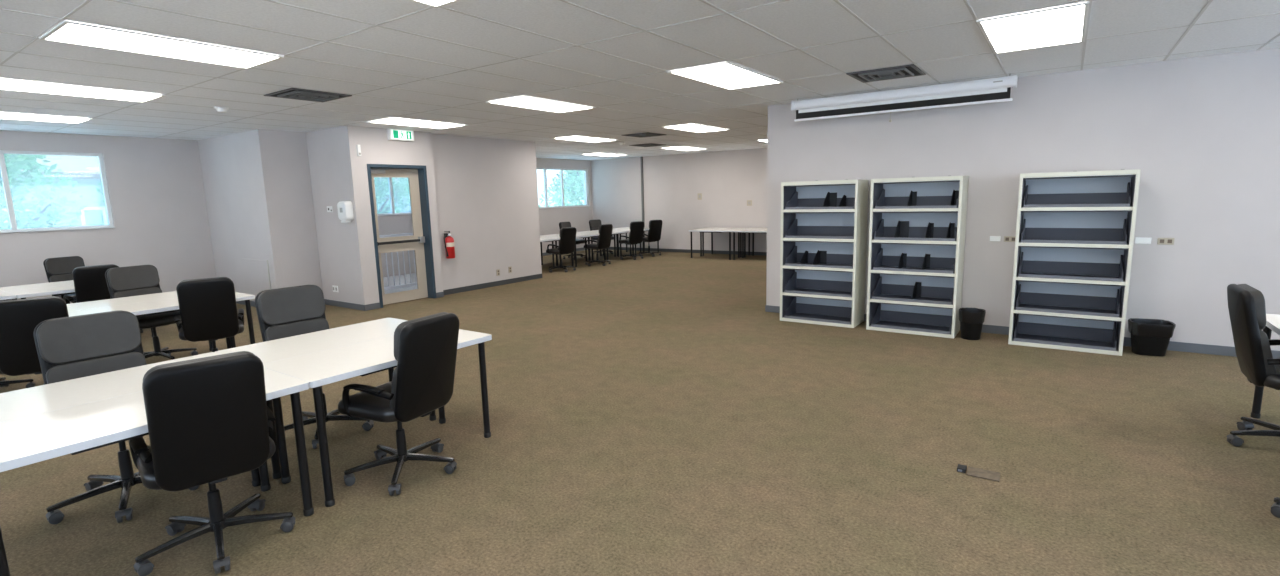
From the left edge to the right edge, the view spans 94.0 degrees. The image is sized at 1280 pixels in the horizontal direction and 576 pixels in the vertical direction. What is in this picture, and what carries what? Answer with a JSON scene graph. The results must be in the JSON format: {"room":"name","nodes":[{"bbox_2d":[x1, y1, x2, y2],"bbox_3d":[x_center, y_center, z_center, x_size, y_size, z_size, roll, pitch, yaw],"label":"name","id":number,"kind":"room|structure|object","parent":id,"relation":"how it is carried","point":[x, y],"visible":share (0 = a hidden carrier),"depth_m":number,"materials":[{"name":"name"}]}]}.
{"room":"open-plan office","nodes":[
{"label":"open-plan office","id":0,"kind":"room"},
{"bbox_2d":[198,127,354,302],"bbox_3d":[-5.818,-1.081,9.603,3.150,2.703,0.830,5,11,35],"label":"wall","id":1,"kind":"structure","parent":0,"point":[268,193],"depth_m":9.21,"materials":[{"name":"paint"}]},
{"bbox_2d":[242,258,270,300],"bbox_3d":[-6.017,-0.114,9.385,0.885,0.690,0.016,5,11,35],"label":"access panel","id":2,"kind":"object","parent":1,"relation":"attached to","point":[256,272],"visible":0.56,"depth_m":9.38,"materials":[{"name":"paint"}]},
{"bbox_2d":[236,299,364,310],"bbox_3d":[-5.716,0.231,9.656,3.408,0.090,0.692,5,11,35],"label":"baseboard","id":3,"kind":"structure","parent":1,"relation":"attached to","point":[327,301],"depth_m":9.35,"materials":[{"name":"grey rubber"}]},
{"bbox_2d":[0,130,593,303],"bbox_3d":[-6.884,-1.266,10.985,0.200,2.703,18.920,5,11,35],"label":"wall","id":4,"kind":"structure","parent":0,"point":[156,191],"depth_m":9.48,"materials":[{"name":"paint"}]},
{"bbox_2d":[0,150,114,232],"bbox_3d":[-8.728,-1.331,8.245,0.155,1.120,2.140,5,11,35],"label":"window","id":5,"kind":"structure","parent":4,"relation":"in","point":[3,171],"depth_m":8.52,"materials":[{"name":"white"}]},
{"bbox_2d":[377,177,410,215],"bbox_3d":[-5.373,-2.142,12.938,0.155,1.120,1.450,5,11,35],"label":"window","id":6,"kind":"structure","parent":4,"relation":"in","point":[390,186],"depth_m":12.95,"materials":[{"name":"white"}]},
{"bbox_2d":[537,168,587,208],"bbox_3d":[-2.228,-2.902,17.336,0.155,1.120,2.170,5,11,35],"label":"window","id":7,"kind":"structure","parent":4,"relation":"in","point":[543,169],"depth_m":17.31,"materials":[{"name":"white"}]},
{"bbox_2d":[337,125,442,304],"bbox_3d":[-3.865,-1.100,9.401,0.270,2.703,1.400,5,11,35],"label":"wall","id":8,"kind":"structure","parent":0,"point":[376,148],"depth_m":8.94,"materials":[{"name":"paint"}]},
{"bbox_2d":[337,201,353,222],"bbox_3d":[-4.350,-1.123,8.803,0.260,0.315,0.113,5,11,35],"label":"soap dispenser","id":9,"kind":"object","parent":8,"relation":"attached to","point":[345,208],"visible":1,"depth_m":8.74,"materials":[{"name":"white plastic"}]},
{"bbox_2d":[387,129,413,141],"bbox_3d":[-3.683,-2.356,9.203,0.083,0.165,0.420,5,11,35],"label":"exit sign","id":10,"kind":"object","parent":8,"relation":"attached to","point":[392,134],"visible":1,"depth_m":9.16,"materials":[{"name":"white plastic"}]},
{"bbox_2d":[367,164,436,307],"bbox_3d":[-3.807,-0.841,9.460,0.232,2.170,1.010,5,11,35],"label":"door","id":11,"kind":"structure","parent":8,"relation":"attached to","point":[420,241],"depth_m":9.66,"materials":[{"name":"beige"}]},
{"bbox_2d":[431,133,535,289],"bbox_3d":[-2.847,-1.363,10.937,0.140,2.703,2.320,5,11,35],"label":"wall","id":12,"kind":"structure","parent":0,"point":[483,186],"depth_m":10.83,"materials":[{"name":"paint"}]},
{"bbox_2d":[444,231,454,258],"bbox_3d":[-3.240,-0.736,10.156,0.164,0.462,0.190,-4,9,-15],"label":"fire extinguisher","id":13,"kind":"object","parent":12,"relation":"attached to","point":[449,244],"visible":1,"depth_m":10.10,"materials":[{"name":"red metal"}]},
{"bbox_2d":[443,274,541,294],"bbox_3d":[-2.705,-0.079,11.157,0.012,0.090,2.480,5,11,35],"label":"baseboard","id":14,"kind":"structure","parent":12,"relation":"attached to","point":[537,276],"depth_m":11.06,"materials":[{"name":"grey"}]},
{"bbox_2d":[529,141,541,273],"bbox_3d":[-3.419,-1.642,12.837,3.290,2.703,0.160,5,11,35],"label":"wall","id":15,"kind":"structure","parent":0,"point":[531,144],"depth_m":11.88,"materials":[{"name":"paint"}]},
{"bbox_2d":[0,249,1279,575],"bbox_3d":[-0.026,0.687,6.419,16.900,0.126,18.920,5,11,35],"label":"floor","id":16,"kind":"structure","parent":0,"point":[649,415],"depth_m":3.59,"materials":[{"name":"brown carpet"}]},
{"bbox_2d":[0,377,34,387],"bbox_3d":[-5.812,0.476,5.205,0.677,0.968,0.630,4,10,32],"label":"office chair","id":17,"kind":"object","parent":16,"relation":"on","point":[4,382],"visible":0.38,"depth_m":5.42,"materials":[{"name":"black plastic"}]},
{"bbox_2d":[0,296,68,383],"bbox_3d":[-4.671,0.530,4.668,0.630,0.968,0.676,-9,11,-39],"label":"office chair","id":18,"kind":"object","parent":16,"relation":"on","point":[19,318],"visible":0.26,"depth_m":4.38,"materials":[{"name":"black leather"}]},
{"bbox_2d":[0,296,65,302],"bbox_3d":[-4.515,0.196,4.415,0.408,0.240,0.083,-9,11,-39],"label":"cushion","id":19,"kind":"object","parent":18,"relation":"on","point":[61,300],"depth_m":4.41,"materials":[{"name":"grey leather"}]},
{"bbox_2d":[0,280,73,300],"bbox_3d":[-7.125,0.285,7.509,0.600,0.710,1.192,5,11,35],"label":"table","id":20,"kind":"object","parent":16,"relation":"on","point":[71,282],"visible":0.07,"depth_m":7.22,"materials":[{"name":"white laminate"}]},
{"bbox_2d":[43,256,84,299],"bbox_3d":[-7.719,0.059,8.232,0.676,0.968,0.630,2,10,23],"label":"office chair","id":21,"kind":"object","parent":16,"relation":"on","point":[58,269],"visible":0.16,"depth_m":8.21,"materials":[{"name":"black plastic"}]},
{"bbox_2d":[50,274,72,281],"bbox_3d":[-7.906,-0.043,8.296,0.125,0.306,0.404,2,10,23],"label":"cushion","id":22,"kind":"object","parent":21,"relation":"on","point":[53,277],"depth_m":8.20,"materials":[{"name":"grey fabric"}]},
{"bbox_2d":[45,256,84,274],"bbox_3d":[-7.966,-0.311,8.278,0.083,0.240,0.408,2,10,23],"label":"cushion","id":23,"kind":"object","parent":21,"relation":"on","point":[59,265],"depth_m":8.24,"materials":[{"name":"grey fabric"}]},
{"bbox_2d":[6,284,152,336],"bbox_3d":[-6.633,0.326,7.164,0.600,0.710,1.192,5,11,35],"label":"table","id":24,"kind":"object","parent":16,"relation":"on","point":[65,289],"visible":0.3,"depth_m":6.77,"materials":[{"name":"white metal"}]},
{"bbox_2d":[65,264,118,303],"bbox_3d":[-6.452,0.198,7.116,0.676,0.968,0.630,6,11,40],"label":"office chair","id":25,"kind":"object","parent":16,"relation":"on","point":[90,284],"visible":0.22,"depth_m":6.82,"materials":[{"name":"black plastic"}]},
{"bbox_2d":[33,310,199,523],"bbox_3d":[-2.897,0.676,3.265,0.704,1.016,0.629,5,11,36],"label":"office chair","id":26,"kind":"object","parent":16,"relation":"on","point":[73,347],"visible":0.37,"depth_m":3.32,"materials":[{"name":"grey fabric"}]},
{"bbox_2d":[36,311,140,364],"bbox_3d":[-3.110,0.277,3.383,0.087,0.252,0.428,5,11,36],"label":"cushion","id":27,"kind":"object","parent":26,"relation":"on","point":[88,339],"depth_m":3.36,"materials":[{"name":"grey leather"}]},
{"bbox_2d":[46,352,146,383],"bbox_3d":[-3.054,0.559,3.390,0.131,0.322,0.424,5,11,36],"label":"cushion","id":28,"kind":"object","parent":26,"relation":"on","point":[80,367],"depth_m":3.36,"materials":[{"name":"grey fabric"}]},
{"bbox_2d":[0,352,260,486],"bbox_3d":[-2.742,0.850,3.115,0.600,0.710,1.192,5,11,35],"label":"table","id":29,"kind":"object","parent":16,"relation":"on","point":[26,402],"visible":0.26,"depth_m":2.97,"materials":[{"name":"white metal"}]},
{"bbox_2d":[66,291,230,350],"bbox_3d":[-4.943,0.446,6.101,0.600,0.710,1.192,5,11,35],"label":"table","id":30,"kind":"object","parent":16,"relation":"on","point":[166,295],"visible":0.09,"depth_m":5.90,"materials":[{"name":"white laminate"}]},
{"bbox_2d":[105,265,197,359],"bbox_3d":[-5.088,0.282,6.217,0.704,1.006,0.655,3,10,29],"label":"office chair","id":31,"kind":"object","parent":16,"relation":"on","point":[128,281],"visible":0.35,"depth_m":6.22,"materials":[{"name":"grey fabric"}]},
{"bbox_2d":[107,265,159,290],"bbox_3d":[-5.332,-0.106,6.290,0.087,0.249,0.424,3,10,29],"label":"cushion","id":32,"kind":"object","parent":31,"relation":"on","point":[140,277],"depth_m":6.28,"materials":[{"name":"grey leather"}]},
{"bbox_2d":[113,287,161,297],"bbox_3d":[-5.272,0.173,6.303,0.130,0.319,0.420,3,10,29],"label":"cushion","id":33,"kind":"object","parent":31,"relation":"on","point":[128,291],"depth_m":6.26,"materials":[{"name":"grey leather"}]},
{"bbox_2d":[0,368,313,575],"bbox_3d":[-2.250,0.891,2.771,0.600,0.710,1.192,5,11,35],"label":"table","id":34,"kind":"object","parent":16,"relation":"on","point":[24,441],"visible":0.72,"depth_m":2.53,"materials":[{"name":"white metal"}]},
{"bbox_2d":[82,292,254,347],"bbox_3d":[-4.451,0.487,5.756,0.600,0.710,1.192,5,11,35],"label":"table","id":35,"kind":"object","parent":16,"relation":"on","point":[166,305],"visible":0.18,"depth_m":5.56,"materials":[{"name":"white laminate"}]},
{"bbox_2d":[174,277,243,351],"bbox_3d":[-4.053,0.365,5.629,0.618,0.968,0.659,-8,11,-35],"label":"office chair","id":36,"kind":"object","parent":16,"relation":"on","point":[207,306],"visible":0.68,"depth_m":5.38,"materials":[{"name":"black leather"}]},
{"bbox_2d":[179,277,229,282],"bbox_3d":[-3.905,0.032,5.380,0.408,0.240,0.083,-8,11,-35],"label":"cushion","id":37,"kind":"object","parent":36,"relation":"on","point":[227,278],"depth_m":5.33,"materials":[{"name":"grey leather"}]},
{"bbox_2d":[129,351,295,575],"bbox_3d":[-2.025,0.752,2.783,0.625,0.968,0.651,-10,12,-43],"label":"office chair","id":38,"kind":"object","parent":16,"relation":"on","point":[210,420],"visible":0.96,"depth_m":2.57,"materials":[{"name":"black leather"}]},
{"bbox_2d":[143,351,254,379],"bbox_3d":[-1.857,0.414,2.557,0.408,0.240,0.083,-10,12,-43],"label":"cushion","id":39,"kind":"object","parent":38,"relation":"on","point":[158,367],"depth_m":2.50,"materials":[{"name":"grey leather"}]},
{"bbox_2d":[255,285,373,448],"bbox_3d":[-2.295,0.516,4.199,0.674,1.016,0.661,4,10,33],"label":"office chair","id":40,"kind":"object","parent":16,"relation":"on","point":[296,310],"visible":0.3,"depth_m":4.24,"materials":[{"name":"black plastic"}]},
{"bbox_2d":[257,285,325,325],"bbox_3d":[-2.498,0.121,4.290,0.087,0.252,0.428,5,11,37],"label":"cushion","id":41,"kind":"object","parent":40,"relation":"on","point":[304,304],"depth_m":4.27,"materials":[{"name":"grey leather"}]},
{"bbox_2d":[264,318,329,340],"bbox_3d":[-2.442,0.404,4.296,0.131,0.322,0.424,5,11,37],"label":"cushion","id":42,"kind":"object","parent":40,"relation":"on","point":[297,326],"depth_m":4.26,"materials":[{"name":"grey leather"}]},
{"bbox_2d":[215,318,435,478],"bbox_3d":[-2.055,0.684,4.077,0.600,0.710,1.192,5,11,35],"label":"table","id":43,"kind":"object","parent":16,"relation":"on","point":[303,344],"visible":0.38,"depth_m":3.90,"materials":[{"name":"white laminate"}]},
{"bbox_2d":[263,329,491,506],"bbox_3d":[-1.563,0.724,3.732,0.600,0.710,1.192,5,11,35],"label":"table","id":44,"kind":"object","parent":16,"relation":"on","point":[320,368],"visible":0.82,"depth_m":3.42,"materials":[{"name":"white laminate"}]},
{"bbox_2d":[379,233,416,290],"bbox_3d":[-4.264,-0.486,10.973,0.060,1.030,2.400,5,11,35],"label":"stair railing","id":45,"kind":"object","parent":16,"relation":"on","point":[410,284],"visible":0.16,"depth_m":10.83,"materials":[{"name":"white metal"}]},
{"bbox_2d":[338,312,458,495],"bbox_3d":[-1.407,0.621,3.523,0.673,0.966,0.608,3,10,26],"label":"office chair","id":46,"kind":"object","parent":16,"relation":"on","point":[425,348],"visible":1,"depth_m":3.32,"materials":[{"name":"black plastic"}]},
{"bbox_2d":[389,367,396,409],"bbox_3d":[-1.238,0.539,3.405,0.125,0.306,0.404,3,10,26],"label":"cushion","id":47,"kind":"object","parent":46,"relation":"on","point":[393,402],"depth_m":3.22,"materials":[{"name":"grey leather"}]},
{"bbox_2d":[394,312,446,360],"bbox_3d":[-1.193,0.277,3.338,0.083,0.240,0.408,3,10,26],"label":"cushion","id":48,"kind":"object","parent":46,"relation":"on","point":[403,350],"depth_m":3.17,"materials":[{"name":"black leather"}]},
{"bbox_2d":[546,227,576,272],"bbox_3d":[-1.750,-0.846,13.091,0.683,0.968,0.611,7,12,43],"label":"office chair","id":49,"kind":"object","parent":16,"relation":"on","point":[567,240],"visible":1,"depth_m":12.89,"materials":[{"name":"black plastic"}]},
{"bbox_2d":[559,233,605,266],"bbox_3d":[-1.384,-0.930,14.420,0.600,0.710,1.192,5,11,35],"label":"table","id":50,"kind":"object","parent":16,"relation":"on","point":[584,235],"visible":0.46,"depth_m":14.33,"materials":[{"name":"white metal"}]},
{"bbox_2d":[584,224,612,265],"bbox_3d":[-1.015,-1.023,14.114,0.683,0.968,0.611,5,11,37],"label":"office chair","id":51,"kind":"object","parent":16,"relation":"on","point":[605,230],"visible":1,"depth_m":13.93,"materials":[{"name":"black plastic"}]},
{"bbox_2d":[589,219,613,254],"bbox_3d":[-1.046,-1.436,16.794,0.683,0.968,0.611,7,12,43],"label":"office chair","id":52,"kind":"object","parent":16,"relation":"on","point":[594,224],"visible":0.4,"depth_m":16.79,"materials":[{"name":"black plastic"}]},
{"bbox_2d":[618,221,643,259],"bbox_3d":[-0.251,-1.223,15.279,0.611,0.968,0.683,-9,11,-39],"label":"office chair","id":53,"kind":"object","parent":16,"relation":"on","point":[636,227],"visible":1,"depth_m":15.05,"materials":[{"name":"black fabric"}]},
{"bbox_2d":[639,220,661,256],"bbox_3d":[0.233,-1.340,15.955,0.611,0.968,0.683,-9,11,-39],"label":"office chair","id":54,"kind":"object","parent":16,"relation":"on","point":[655,226],"visible":0.87,"depth_m":15.71,"materials":[{"name":"black fabric"}]},
{"bbox_2d":[689,229,739,259],"bbox_3d":[1.891,-1.113,15.054,1.192,0.710,0.600,5,11,35],"label":"table","id":55,"kind":"object","parent":16,"relation":"on","point":[694,230],"visible":0.9,"depth_m":14.91,"materials":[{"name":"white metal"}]},
{"bbox_2d":[702,227,749,256],"bbox_3d":[2.237,-1.197,15.539,1.192,0.710,0.600,5,11,35],"label":"table","id":56,"kind":"object","parent":16,"relation":"on","point":[711,227],"visible":0.71,"depth_m":15.46,"materials":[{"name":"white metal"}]},
{"bbox_2d":[731,229,766,259],"bbox_3d":[2.865,-1.033,14.371,1.192,0.710,0.600,5,11,35],"label":"table","id":57,"kind":"object","parent":16,"relation":"on","point":[743,231],"visible":0.49,"depth_m":14.45,"materials":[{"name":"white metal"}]},
{"bbox_2d":[780,179,867,327],"bbox_3d":[2.240,-0.443,7.322,0.914,1.728,0.449,5,11,35],"label":"bookcase","id":58,"kind":"object","parent":16,"relation":"on","point":[824,223],"visible":1,"depth_m":7.40,"materials":[{"name":"white metal"}]},
{"bbox_2d":[782,295,851,324],"bbox_3d":[2.260,0.237,7.430,0.858,0.306,0.409,5,11,35],"label":"shelf","id":59,"kind":"object","parent":58,"relation":"on","point":[811,309],"depth_m":7.53,"materials":[{"name":"grey metal"}]},
{"bbox_2d":[783,268,852,296],"bbox_3d":[2.251,-0.090,7.379,0.858,0.320,0.409,5,11,35],"label":"shelf","id":60,"kind":"object","parent":58,"relation":"on","point":[797,282],"depth_m":7.50,"materials":[{"name":"grey metal"}]},
{"bbox_2d":[783,241,853,268],"bbox_3d":[2.243,-0.427,7.327,0.858,0.326,0.409,5,11,35],"label":"shelf","id":61,"kind":"object","parent":58,"relation":"on","point":[796,254],"depth_m":7.46,"materials":[{"name":"grey metal"}]},
{"bbox_2d":[783,212,854,238],"bbox_3d":[2.234,-0.768,7.275,0.858,0.328,0.409,5,11,35],"label":"shelf","id":62,"kind":"object","parent":58,"relation":"on","point":[796,225],"depth_m":7.43,"materials":[{"name":"grey metal"}]},
{"bbox_2d":[784,184,854,209],"bbox_3d":[2.225,-1.097,7.224,0.858,0.302,0.409,5,11,35],"label":"shelf","id":63,"kind":"object","parent":58,"relation":"on","point":[796,196],"depth_m":7.35,"materials":[{"name":"grey metal"}]},
{"bbox_2d":[866,175,968,337],"bbox_3d":[3.102,-0.372,6.717,0.914,1.728,0.449,5,11,35],"label":"bookcase","id":64,"kind":"object","parent":16,"relation":"on","point":[917,227],"visible":1,"depth_m":6.79,"materials":[{"name":"white metal"}]},
{"bbox_2d":[869,302,952,334],"bbox_3d":[3.122,0.308,6.826,0.858,0.306,0.409,5,11,35],"label":"shelf","id":65,"kind":"object","parent":64,"relation":"on","point":[917,318],"depth_m":6.90,"materials":[{"name":"grey"}]},
{"bbox_2d":[870,273,954,304],"bbox_3d":[3.113,-0.019,6.775,0.858,0.320,0.409,5,11,35],"label":"shelf","id":66,"kind":"object","parent":64,"relation":"on","point":[885,288],"depth_m":6.86,"materials":[{"name":"grey metal"}]},
{"bbox_2d":[871,243,955,273],"bbox_3d":[3.105,-0.356,6.723,0.858,0.326,0.409,5,11,35],"label":"shelf","id":67,"kind":"object","parent":64,"relation":"on","point":[886,258],"depth_m":6.82,"materials":[{"name":"grey metal"}]},
{"bbox_2d":[872,211,957,240],"bbox_3d":[3.096,-0.697,6.671,0.858,0.328,0.409,5,11,35],"label":"shelf","id":68,"kind":"object","parent":64,"relation":"on","point":[886,225],"depth_m":6.79,"materials":[{"name":"grey metal"}]},
{"bbox_2d":[873,181,959,208],"bbox_3d":[3.087,-1.026,6.620,0.858,0.302,0.409,5,11,35],"label":"shelf","id":69,"kind":"object","parent":64,"relation":"on","point":[886,194],"depth_m":6.74,"materials":[{"name":"grey metal"}]},
{"bbox_2d":[959,308,985,339],"bbox_3d":[3.538,0.384,6.376,0.251,0.315,0.256,3,10,27],"label":"waste bin","id":70,"kind":"object","parent":16,"relation":"on","point":[971,320],"visible":1,"depth_m":6.30,"materials":[{"name":"black plastic"}]},
{"bbox_2d":[957,464,999,481],"bbox_3d":[1.911,1.038,3.373,0.210,0.022,0.115,4,10,33],"label":"floor outlet","id":71,"kind":"object","parent":16,"relation":"on","point":[971,471],"visible":1,"depth_m":3.36,"materials":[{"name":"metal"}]},
{"bbox_2d":[1008,169,1140,355],"bbox_3d":[4.254,-0.278,5.910,0.914,1.728,0.449,5,11,35],"label":"bookcase","id":72,"kind":"object","parent":16,"relation":"on","point":[1075,230],"visible":1,"depth_m":5.96,"materials":[{"name":"white metal"}]},
{"bbox_2d":[1012,313,1120,350],"bbox_3d":[4.274,0.403,6.018,0.858,0.306,0.409,5,11,35],"label":"shelf","id":73,"kind":"object","parent":72,"relation":"on","point":[1071,332],"depth_m":6.06,"materials":[{"name":"grey"}]},
{"bbox_2d":[1014,280,1124,317],"bbox_3d":[4.265,0.076,5.968,0.858,0.320,0.409,5,11,35],"label":"shelf","id":74,"kind":"object","parent":72,"relation":"on","point":[1050,298],"depth_m":6.02,"materials":[{"name":"grey metal"}]},
{"bbox_2d":[1016,246,1128,281],"bbox_3d":[4.257,-0.261,5.916,0.858,0.326,0.409,5,11,35],"label":"shelf","id":75,"kind":"object","parent":72,"relation":"on","point":[1033,263],"depth_m":5.99,"materials":[{"name":"grey metal"}]},
{"bbox_2d":[1019,210,1131,244],"bbox_3d":[4.248,-0.602,5.863,0.858,0.328,0.409,5,11,35],"label":"shelf","id":76,"kind":"object","parent":72,"relation":"on","point":[1036,227],"depth_m":5.95,"materials":[{"name":"grey metal"}]},
{"bbox_2d":[1021,174,1135,207],"bbox_3d":[4.239,-0.931,5.812,0.858,0.302,0.409,5,11,35],"label":"shelf","id":77,"kind":"object","parent":72,"relation":"on","point":[1037,190],"depth_m":5.88,"materials":[{"name":"grey metal"}]},
{"bbox_2d":[1128,318,1175,356],"bbox_3d":[4.808,0.466,5.631,0.327,0.315,0.246,3,10,27],"label":"waste bin","id":78,"kind":"object","parent":16,"relation":"on","point":[1149,337],"visible":1,"depth_m":5.56,"materials":[{"name":"black plastic"}]},
{"bbox_2d":[1226,284,1279,446],"bbox_3d":[3.876,0.490,3.493,0.670,0.968,0.599,4,11,34],"label":"office chair","id":79,"kind":"object","parent":16,"relation":"on","point":[1246,304],"visible":1,"depth_m":3.49,"materials":[{"name":"black plastic"}]},
{"bbox_2d":[1237,284,1265,329],"bbox_3d":[3.668,0.111,3.598,0.083,0.240,0.408,4,11,34],"label":"cushion","id":80,"kind":"object","parent":79,"relation":"on","point":[1252,315],"depth_m":3.45,"materials":[{"name":"black leather"}]},
{"bbox_2d":[1260,330,1276,374],"bbox_3d":[3.723,0.380,3.606,0.125,0.306,0.404,4,11,34],"label":"cushion","id":81,"kind":"object","parent":79,"relation":"on","point":[1265,350],"depth_m":3.44,"materials":[{"name":"black leather"}]},
{"bbox_2d":[1250,314,1279,418],"bbox_3d":[4.073,0.624,3.440,0.600,0.710,1.192,5,11,35],"label":"table","id":82,"kind":"object","parent":16,"relation":"on","point":[1272,320],"visible":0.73,"depth_m":3.98,"materials":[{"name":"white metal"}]},
{"bbox_2d":[0,0,1279,159],"bbox_3d":[-0.098,-2.099,5.989,16.900,0.120,18.920,5,11,35],"label":"ceiling","id":83,"kind":"structure","parent":0,"point":[799,23],"depth_m":4.75,"materials":[{"name":"tile"}]},
{"bbox_2d":[0,112,92,123],"bbox_3d":[-7.243,-1.990,6.939,0.604,0.010,1.214,5,11,35],"label":"recessed light","id":84,"kind":"object","parent":83,"relation":"in","point":[12,116],"visible":1,"depth_m":7.11,"materials":[{"name":"white plastic"}]},
{"bbox_2d":[0,78,165,102],"bbox_3d":[-5.249,-1.826,5.542,0.604,0.010,1.214,5,11,35],"label":"recessed light","id":85,"kind":"object","parent":83,"relation":"in","point":[5,84],"visible":1,"depth_m":5.54,"materials":[{"name":"white plastic"}]},
{"bbox_2d":[39,20,283,68],"bbox_3d":[-3.256,-1.662,4.145,0.604,0.010,1.214,5,11,35],"label":"recessed light","id":86,"kind":"object","parent":83,"relation":"in","point":[69,32],"visible":1,"depth_m":4.05,"materials":[{"name":"white plastic"}]},
{"bbox_2d":[264,88,351,101],"bbox_3d":[-3.370,-1.950,6.070,0.590,0.022,0.590,5,11,35],"label":"ceiling vent","id":87,"kind":"object","parent":83,"relation":"in","point":[291,93],"visible":1,"depth_m":6.01,"materials":[{"name":"grey metal"}]},
{"bbox_2d":[368,117,466,128],"bbox_3d":[-3.141,-2.336,8.490,0.604,0.010,1.214,5,11,35],"label":"recessed light","id":88,"kind":"object","parent":83,"relation":"in","point":[392,121],"visible":1,"depth_m":8.44,"materials":[{"name":"white plastic"}]},
{"bbox_2d":[410,0,460,7],"bbox_3d":[-1.262,-1.498,2.748,0.604,0.010,1.214,5,11,35],"label":"recessed light","id":89,"kind":"object","parent":83,"relation":"in","point":[433,3],"visible":1,"depth_m":3.32,"materials":[{"name":"white plastic"}]},
{"bbox_2d":[418,0,451,5],"bbox_3d":[-1.262,-1.499,2.747,0.560,0.005,1.170,5,11,35],"label":"diffuser","id":90,"kind":"object","parent":89,"relation":"attached to","point":[426,2],"depth_m":3.32,"materials":[{"name":"white plastic"}]},
{"bbox_2d":[486,96,595,112],"bbox_3d":[-1.147,-2.171,7.093,0.604,0.010,1.214,5,11,35],"label":"recessed light","id":91,"kind":"object","parent":83,"relation":"in","point":[527,102],"visible":1,"depth_m":7.04,"materials":[{"name":"white plastic"}]},
{"bbox_2d":[553,136,616,142],"bbox_3d":[-1.033,-2.845,11.438,0.604,0.010,1.214,5,11,35],"label":"recessed light","id":92,"kind":"object","parent":83,"relation":"in","point":[572,138],"visible":1,"depth_m":11.39,"materials":[{"name":"white plastic"}]},
{"bbox_2d":[558,137,612,141],"bbox_3d":[-1.033,-2.847,11.438,0.560,0.005,1.170,5,11,35],"label":"diffuser","id":93,"kind":"object","parent":92,"relation":"attached to","point":[583,139],"depth_m":11.41,"materials":[{"name":"white plastic"}]},
{"bbox_2d":[0,0,1279,159],"bbox_3d":[-0.096,-2.039,5.998,16.500,0.005,18.520,5,11,35],"label":"trim","id":94,"kind":"structure","parent":83,"relation":"attached to","point":[87,1],"depth_m":5.06,"materials":[{"name":"grey metal"}]},
{"bbox_2d":[662,124,729,132],"bbox_3d":[0.961,-2.681,10.041,0.604,0.010,1.214,5,11,35],"label":"recessed light","id":95,"kind":"object","parent":83,"relation":"in","point":[698,128],"visible":1,"depth_m":9.99,"materials":[{"name":"white plastic"}]},
{"bbox_2d":[665,125,724,131],"bbox_3d":[0.961,-2.683,10.041,0.560,0.005,1.170,5,11,35],"label":"diffuser","id":96,"kind":"object","parent":95,"relation":"attached to","point":[692,128],"depth_m":10.00,"materials":[{"name":"white plastic"}]},
{"bbox_2d":[668,62,782,89],"bbox_3d":[0.846,-2.007,5.696,0.604,0.010,1.214,5,11,35],"label":"recessed light","id":97,"kind":"object","parent":83,"relation":"in","point":[726,75],"visible":1,"depth_m":5.62,"materials":[{"name":"white plastic"}]},
{"bbox_2d":[846,64,925,82],"bbox_3d":[2.365,-2.045,5.727,0.590,0.022,0.590,5,11,35],"label":"ceiling vent","id":98,"kind":"object","parent":83,"relation":"in","point":[903,71],"visible":1,"depth_m":5.67,"materials":[{"name":"black metal"}]},
{"bbox_2d":[791,74,1017,121],"bbox_3d":[2.777,-2.011,6.555,2.300,0.372,0.092,5,11,35],"label":"projection screen","id":99,"kind":"object","parent":83,"relation":"attached to","point":[991,90],"visible":1,"depth_m":6.44,"materials":[{"name":"white metal"}]},
{"bbox_2d":[976,2,1088,53],"bbox_3d":[2.840,-1.843,4.299,0.604,0.010,1.214,5,11,35],"label":"recessed light","id":100,"kind":"object","parent":83,"relation":"in","point":[1062,25],"visible":1,"depth_m":4.20,"materials":[{"name":"white plastic"}]},
{"bbox_2d":[591,148,766,251],"bbox_3d":[2.265,-2.260,15.891,9.000,2.703,0.200,5,11,35],"label":"wall","id":101,"kind":"structure","parent":0,"point":[726,180],"depth_m":16.43,"materials":[{"name":"paint"}]},
{"bbox_2d":[606,247,766,255],"bbox_3d":[2.156,-0.962,16.062,8.800,0.090,0.012,5,11,35],"label":"baseboard","id":102,"kind":"structure","parent":101,"relation":"attached to","point":[609,248],"depth_m":16.64,"materials":[{"name":"grey rubber"}]},
{"bbox_2d":[766,48,1279,350],"bbox_3d":[5.021,-0.759,5.701,8.027,2.703,0.200,5,11,35],"label":"wall","id":103,"kind":"structure","parent":0,"point":[1202,133],"depth_m":5.74,"materials":[{"name":"paint"}]},
{"bbox_2d":[766,305,1279,358],"bbox_3d":[4.911,0.540,5.873,7.827,0.090,0.012,5,11,35],"label":"baseboard","id":104,"kind":"structure","parent":103,"relation":"attached to","point":[1173,346],"depth_m":5.68,"materials":[{"name":"grey rubber"}]},
{"label":"outside","id":105,"kind":"structure","parent":0,"visible":0},
{"bbox_3d":[0.125,4.841,0.747,240.000,0.200,240.000,5,11,35],"label":"ground","id":106,"kind":"structure","parent":105,"visible":0},
{"bbox_2d":[0,154,85,229],"bbox_3d":[-14.337,-0.533,12.620,3.764,7.543,3.822,5,11,35],"label":"tree","id":107,"kind":"object","parent":106,"relation":"on","point":[14,163],"visible":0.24,"depth_m":12.82,"materials":[{"name":"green plant"}]},
{"bbox_2d":[0,155,107,227],"bbox_3d":[-22.324,-1.454,20.366,8.800,7.400,12.100,5,11,35],"label":"building","id":108,"kind":"structure","parent":106,"relation":"on","point":[84,170],"depth_m":19.28,"materials":[{"name":"grey paint"}]},
{"bbox_2d":[374,177,410,213],"bbox_3d":[-11.875,-3.198,26.046,4.556,8.588,5.413,3,10,25],"label":"tree","id":109,"kind":"object","parent":106,"relation":"on","point":[379,185],"visible":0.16,"depth_m":25.92,"materials":[{"name":"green plant"}]},
{"bbox_2d":[538,170,583,206],"bbox_3d":[-2.673,-3.976,29.777,4.727,8.515,4.222,5,11,35],"label":"tree","id":110,"kind":"object","parent":106,"relation":"on","point":[574,181],"visible":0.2,"depth_m":28.94,"materials":[{"name":"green plant"}]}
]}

